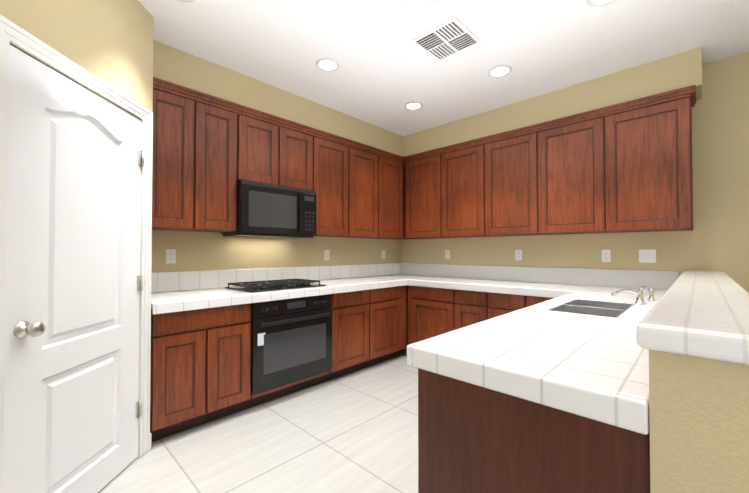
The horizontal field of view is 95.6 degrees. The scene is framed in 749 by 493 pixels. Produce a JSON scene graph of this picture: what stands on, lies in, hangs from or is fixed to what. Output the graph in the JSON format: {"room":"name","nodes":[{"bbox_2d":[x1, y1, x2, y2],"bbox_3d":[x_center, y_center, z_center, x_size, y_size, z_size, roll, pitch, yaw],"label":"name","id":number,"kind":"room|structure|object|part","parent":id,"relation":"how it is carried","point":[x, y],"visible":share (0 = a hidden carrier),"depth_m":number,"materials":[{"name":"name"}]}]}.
{"room":"kitchen","nodes":[
{"label":"kitchen","id":0,"kind":"room"},
{"bbox_2d":[0,0,153,119],"bbox_3d":[-1.458,-0.111,1.278,0.120,2.740,1.750,0,-1,-1],"label":"wall","id":1,"kind":"structure","parent":0,"point":[109,42],"depth_m":1.75,"materials":[{"name":"beige paint"}]},
{"bbox_2d":[3,45,143,492],"bbox_3d":[-1.391,0.241,1.665,0.114,2.022,0.768,0,-1,-1],"label":"pantry door","id":2,"kind":"structure","parent":1,"relation":"in","point":[71,385],"depth_m":1.57,"materials":[{"name":"white paint"}]},
{"bbox_3d":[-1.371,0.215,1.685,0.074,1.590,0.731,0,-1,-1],"label":"pantry door knob","id":3,"kind":"part","parent":2,"relation":"part of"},
{"bbox_2d":[0,14,152,492],"bbox_3d":[-1.456,0.207,1.663,0.139,2.114,0.920,0,-1,-1],"label":"door frame","id":4,"kind":"structure","parent":1,"relation":"attached to","point":[15,34],"depth_m":1.67,"materials":[{"name":"white paint"}]},
{"bbox_2d":[98,348,417,492],"bbox_3d":[0.605,1.291,0.051,7.240,0.100,6.840,-1,-1,44],"label":"floor","id":5,"kind":"structure","parent":0,"point":[355,432],"depth_m":2.16,"materials":[{"name":"beige tile"}]},
{"bbox_2d":[150,303,257,441],"bbox_3d":[-1.386,0.843,2.586,0.618,0.870,0.680,-1,-1,44],"label":"base cabinet","id":6,"kind":"object","parent":5,"relation":"on","point":[200,373],"depth_m":2.34,"materials":[{"name":"brown wood"}]},
{"bbox_2d":[151,263,406,314],"bbox_3d":[-0.506,0.331,3.491,0.648,0.230,3.193,-1,-1,44],"label":"countertop","id":7,"kind":"structure","parent":6,"relation":"on","point":[179,291],"depth_m":2.99,"materials":[{"name":"white tile"}]},
{"bbox_2d":[225,278,325,292],"bbox_3d":[-0.885,0.346,3.090,0.490,0.045,0.740,-1,-1,44],"label":"cooktop","id":8,"kind":"object","parent":7,"relation":"in","point":[266,285],"visible":1,"depth_m":2.97,"materials":[{"name":"black metal"}]},
{"bbox_2d":[310,289,377,383],"bbox_3d":[-0.429,0.858,3.583,0.618,0.870,0.604,-1,-1,44],"label":"base cabinet","id":9,"kind":"object","parent":5,"relation":"on","point":[354,314],"depth_m":3.38,"materials":[{"name":"brown wood"}]},
{"bbox_2d":[251,294,331,395],"bbox_3d":[-0.866,0.797,3.071,0.645,0.707,0.772,-1,-1,44],"label":"oven","id":10,"kind":"object","parent":9,"relation":"in","point":[291,340],"visible":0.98,"depth_m":2.82,"materials":[{"name":"black metal"}]},
{"bbox_2d":[378,285,407,362],"bbox_3d":[-0.082,0.863,3.945,0.618,0.870,0.695,-1,-1,44],"label":"base cabinet","id":11,"kind":"object","parent":5,"relation":"on","point":[392,301],"depth_m":3.81,"materials":[{"name":"brown wood"}]},
{"bbox_2d":[408,285,459,344],"bbox_3d":[0.852,0.863,3.963,0.693,0.870,0.618,-1,-1,44],"label":"base cabinet","id":12,"kind":"object","parent":5,"relation":"on","point":[433,312],"depth_m":3.76,"materials":[{"name":"brown wood"}]},
{"bbox_2d":[407,263,678,296],"bbox_3d":[1.468,0.329,3.354,2.366,0.230,0.656,-1,-1,44],"label":"countertop","id":13,"kind":"structure","parent":12,"relation":"on","point":[526,281],"depth_m":3.36,"materials":[{"name":"white tile"}]},
{"bbox_2d":[460,290,495,327],"bbox_3d":[1.178,0.859,3.650,0.509,0.870,0.618,-1,-1,44],"label":"base cabinet","id":14,"kind":"object","parent":5,"relation":"on","point":[475,306],"depth_m":3.39,"materials":[{"name":"brown wood"}]},
{"bbox_2d":[496,293,535,316],"bbox_3d":[1.438,0.855,3.400,0.511,0.870,0.618,-1,-1,44],"label":"base cabinet","id":15,"kind":"object","parent":5,"relation":"on","point":[505,303],"depth_m":3.15,"materials":[{"name":"brown wood"}]},
{"bbox_2d":[418,368,649,492],"bbox_3d":[0.568,0.822,1.157,0.630,0.870,0.548,-1,-1,44],"label":"base cabinet","id":16,"kind":"object","parent":5,"relation":"on","point":[472,438],"visible":0.31,"depth_m":0.93,"materials":[{"name":"brown wood"}]},
{"bbox_2d":[407,291,662,434],"bbox_3d":[1.096,0.385,1.732,0.658,0.070,2.165,-1,-1,44],"label":"countertop","id":17,"kind":"structure","parent":16,"relation":"on","point":[593,367],"depth_m":1.06,"materials":[{"name":"white tile"}]},
{"bbox_2d":[550,299,633,317],"bbox_3d":[1.294,0.443,2.008,0.312,0.170,0.632,-1,-1,44],"label":"sink","id":18,"kind":"object","parent":17,"relation":"in","point":[600,308],"visible":0.21,"depth_m":2.07,"materials":[{"name":"silver metal"}]},
{"bbox_2d":[611,285,655,304],"bbox_3d":[1.637,0.299,2.141,0.186,0.111,0.357,-1,-1,44],"label":"faucet","id":19,"kind":"object","parent":17,"relation":"on","point":[639,298],"visible":1,"depth_m":2.08,"materials":[{"name":"silver metal"}]},
{"bbox_2d":[536,297,552,303],"bbox_3d":[1.696,0.851,3.152,0.503,0.870,0.618,-1,-1,44],"label":"base cabinet","id":20,"kind":"object","parent":5,"relation":"on","point":[538,299],"depth_m":2.96,"materials":[{"name":"brown wood"}]},
{"bbox_2d":[151,230,399,272],"bbox_3d":[-0.785,-0.075,3.764,0.120,2.740,3.437,-1,-1,44],"label":"wall","id":21,"kind":"structure","parent":0,"point":[199,251],"depth_m":3.31,"materials":[{"name":"beige paint"}]},
{"bbox_2d":[166,249,175,263],"bbox_3d":[-1.656,0.080,2.759,0.008,0.115,0.070,-1,-1,44],"label":"electrical outlet","id":22,"kind":"object","parent":21,"relation":"attached to","point":[170,255],"visible":1,"depth_m":2.76,"materials":[{"name":"white plastic"}]},
{"bbox_2d":[152,77,207,231],"bbox_3d":[-1.579,-0.656,2.603,0.349,1.048,0.406,-1,-1,44],"label":"upper cabinet","id":23,"kind":"object","parent":21,"relation":"attached to","point":[180,113],"depth_m":2.51,"materials":[{"name":"brown wood"}]},
{"bbox_2d":[208,94,247,231],"bbox_3d":[-1.374,-0.653,2.816,0.349,1.048,0.483,-1,-1,44],"label":"upper cabinet","id":24,"kind":"object","parent":21,"relation":"attached to","point":[209,151],"depth_m":2.75,"materials":[{"name":"brown wood"}]},
{"bbox_2d":[248,107,287,185],"bbox_3d":[-1.102,-0.863,3.104,0.349,0.620,0.455,-1,-1,44],"label":"upper cabinet","id":25,"kind":"object","parent":21,"relation":"attached to","point":[267,133],"depth_m":3.01,"materials":[{"name":"brown wood"}]},
{"bbox_2d":[221,179,316,238],"bbox_3d":[-0.964,-0.318,3.175,0.437,0.458,0.752,-1,-1,44],"label":"over-the-range microwave","id":26,"kind":"object","parent":25,"relation":"attached to","point":[266,210],"visible":0.98,"depth_m":2.99,"materials":[{"name":"black metal"}]},
{"bbox_2d":[288,121,315,190],"bbox_3d":[-0.890,-0.859,3.324,0.349,0.620,0.455,-1,-1,44],"label":"upper cabinet","id":27,"kind":"object","parent":21,"relation":"attached to","point":[301,138],"depth_m":3.28,"materials":[{"name":"brown wood"}]},
{"bbox_2d":[324,250,329,259],"bbox_3d":[-0.548,0.097,3.913,0.008,0.115,0.070,-1,-1,44],"label":"electrical outlet","id":28,"kind":"object","parent":21,"relation":"attached to","point":[326,254],"visible":1,"depth_m":3.91,"materials":[{"name":"white plastic"}]},
{"bbox_2d":[315,129,355,236],"bbox_3d":[-0.569,-0.640,3.655,0.349,1.048,0.623,-1,-1,44],"label":"upper cabinet","id":29,"kind":"object","parent":21,"relation":"attached to","point":[335,155],"depth_m":3.58,"materials":[{"name":"brown wood"}]},
{"bbox_2d":[352,142,383,238],"bbox_3d":[-0.241,-0.635,3.996,0.349,1.048,0.621,-1,-1,44],"label":"upper cabinet","id":30,"kind":"object","parent":21,"relation":"attached to","point":[369,159],"depth_m":3.95,"materials":[{"name":"brown wood"}]},
{"bbox_2d":[381,250,384,258],"bbox_3d":[0.121,0.108,4.609,0.008,0.115,0.070,-1,-1,44],"label":"electrical outlet","id":31,"kind":"object","parent":21,"relation":"attached to","point":[382,254],"visible":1,"depth_m":4.60,"materials":[{"name":"white plastic"}]},
{"bbox_2d":[372,151,403,239],"bbox_3d":[0.059,-0.631,4.310,0.349,1.048,0.546,-1,-1,44],"label":"upper cabinet","id":32,"kind":"object","parent":21,"relation":"attached to","point":[393,163],"depth_m":4.26,"materials":[{"name":"brown wood"}]},
{"bbox_2d":[404,160,410,238],"bbox_3d":[0.344,-0.627,4.606,0.349,1.048,0.424,-1,-1,44],"label":"upper cabinet","id":33,"kind":"object","parent":21,"relation":"attached to","point":[404,160],"depth_m":4.44,"materials":[{"name":"brown wood"}]},
{"bbox_2d":[153,40,404,156],"bbox_3d":[-0.621,-1.308,3.627,0.330,0.278,3.195,-1,-1,44],"label":"soffit","id":34,"kind":"structure","parent":0,"point":[193,72],"depth_m":2.99,"materials":[{"name":"beige paint"}]},
{"bbox_2d":[138,0,748,135],"bbox_3d":[0.605,-1.549,0.092,7.240,0.100,6.840,-1,-1,44],"label":"ceiling","id":35,"kind":"structure","parent":0,"point":[384,73],"depth_m":2.46,"materials":[{"name":"white paint"}]},
{"bbox_2d":[176,0,194,2],"bbox_3d":[-1.123,-1.466,1.944,0.190,0.007,0.190,-1,-1,44],"label":"recessed light","id":36,"kind":"object","parent":35,"relation":"in","point":[187,1],"visible":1,"depth_m":2.02,"materials":[{"name":"white"}]},
{"bbox_2d":[316,58,339,71],"bbox_3d":[-0.375,-1.455,2.723,0.190,0.007,0.190,-1,-1,44],"label":"recessed light","id":37,"kind":"object","parent":35,"relation":"in","point":[327,64],"visible":1,"depth_m":2.71,"materials":[{"name":"white"}]},
{"bbox_2d":[404,102,422,109],"bbox_3d":[0.402,-1.444,3.489,0.190,0.007,0.190,-1,-1,44],"label":"recessed light","id":38,"kind":"object","parent":35,"relation":"in","point":[413,105],"visible":1,"depth_m":3.48,"materials":[{"name":"white"}]},
{"bbox_2d":[411,17,480,60],"bbox_3d":[0.510,-1.456,2.414,0.355,0.014,0.355,-1,-1,44],"label":"ceiling vent","id":39,"kind":"object","parent":35,"relation":"in","point":[448,38],"visible":1,"depth_m":2.39,"materials":[{"name":"white"}]},
{"bbox_2d":[488,65,511,76],"bbox_3d":[1.041,-1.453,2.820,0.190,0.007,0.190,-1,-1,44],"label":"recessed light","id":40,"kind":"object","parent":35,"relation":"in","point":[500,71],"visible":1,"depth_m":2.81,"materials":[{"name":"white"}]},
{"bbox_2d":[587,0,615,6],"bbox_3d":[1.352,-1.466,1.981,0.190,0.007,0.190,-1,-1,44],"label":"recessed light","id":41,"kind":"object","parent":35,"relation":"in","point":[595,3],"visible":1,"depth_m":2.04,"materials":[{"name":"white"}]},
{"bbox_2d":[405,47,701,155],"bbox_3d":[1.511,-1.309,3.565,2.773,0.278,0.330,-1,-1,44],"label":"soffit","id":42,"kind":"structure","parent":0,"point":[681,70],"depth_m":3.05,"materials":[{"name":"beige paint"}]},
{"bbox_2d":[400,52,748,292],"bbox_3d":[2.975,-0.094,2.454,7.120,2.740,0.120,-1,-1,44],"label":"wall","id":43,"kind":"structure","parent":0,"point":[716,238],"depth_m":2.72,"materials":[{"name":"beige paint"}]},
{"bbox_2d":[404,146,459,238],"bbox_3d":[0.735,-0.631,4.284,0.614,1.048,0.349,-1,-1,44],"label":"upper cabinet","id":44,"kind":"object","parent":43,"relation":"attached to","point":[426,172],"depth_m":4.14,"materials":[{"name":"brown wood"}]},
{"bbox_2d":[445,250,449,258],"bbox_3d":[0.931,0.103,4.322,0.070,0.115,0.008,-1,-1,44],"label":"electrical outlet","id":45,"kind":"object","parent":43,"relation":"attached to","point":[447,254],"visible":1,"depth_m":4.32,"materials":[{"name":"white plastic"}]},
{"bbox_2d":[448,135,491,236],"bbox_3d":[1.098,-0.636,3.936,0.689,1.048,0.349,-1,-1,44],"label":"upper cabinet","id":46,"kind":"object","parent":43,"relation":"attached to","point":[469,162],"depth_m":3.74,"materials":[{"name":"brown wood"}]},
{"bbox_2d":[515,250,521,259],"bbox_3d":[1.574,0.094,3.705,0.070,0.115,0.008,-1,-1,44],"label":"electrical outlet","id":47,"kind":"object","parent":43,"relation":"attached to","point":[518,254],"visible":1,"depth_m":3.70,"materials":[{"name":"white plastic"}]},
{"bbox_2d":[492,121,547,236],"bbox_3d":[1.487,-0.642,3.563,0.688,1.048,0.349,-1,-1,44],"label":"upper cabinet","id":48,"kind":"object","parent":43,"relation":"attached to","point":[519,156],"depth_m":3.37,"materials":[{"name":"brown wood"}]},
{"bbox_2d":[548,105,615,234],"bbox_3d":[1.876,-0.647,3.189,0.689,1.048,0.349,-1,-1,44],"label":"upper cabinet","id":49,"kind":"object","parent":43,"relation":"attached to","point":[581,146],"depth_m":2.99,"materials":[{"name":"brown wood"}]},
{"bbox_2d":[602,250,610,261],"bbox_3d":[2.151,0.086,3.151,0.070,0.115,0.008,-1,-1,44],"label":"electrical outlet","id":50,"kind":"object","parent":43,"relation":"attached to","point":[606,255],"visible":1,"depth_m":3.15,"materials":[{"name":"white plastic"}]},
{"bbox_2d":[639,249,655,262],"bbox_3d":[2.366,0.083,2.943,0.116,0.115,0.010,-1,-1,44],"label":"light switch","id":51,"kind":"object","parent":43,"relation":"attached to","point":[647,255],"visible":1,"depth_m":2.94,"materials":[{"name":"white plastic"}]},
{"bbox_2d":[616,86,695,232],"bbox_3d":[2.239,-0.653,2.841,0.614,1.048,0.349,-1,-1,44],"label":"upper cabinet","id":52,"kind":"object","parent":43,"relation":"attached to","point":[625,167],"depth_m":2.65,"materials":[{"name":"brown wood"}]},
{"bbox_2d":[649,350,748,492],"bbox_3d":[1.642,0.749,1.669,0.205,1.030,2.840,-1,-1,44],"label":"wall","id":53,"kind":"structure","parent":0,"point":[699,422],"depth_m":0.67,"materials":[{"name":"beige paint"}]},
{"bbox_2d":[636,270,748,364],"bbox_3d":[1.632,0.205,1.672,0.237,0.055,2.858,-1,-1,44],"label":"bar","id":54,"kind":"object","parent":53,"relation":"on","point":[700,314],"visible":1,"depth_m":0.75,"materials":[{"name":"white tile"}]}
]}

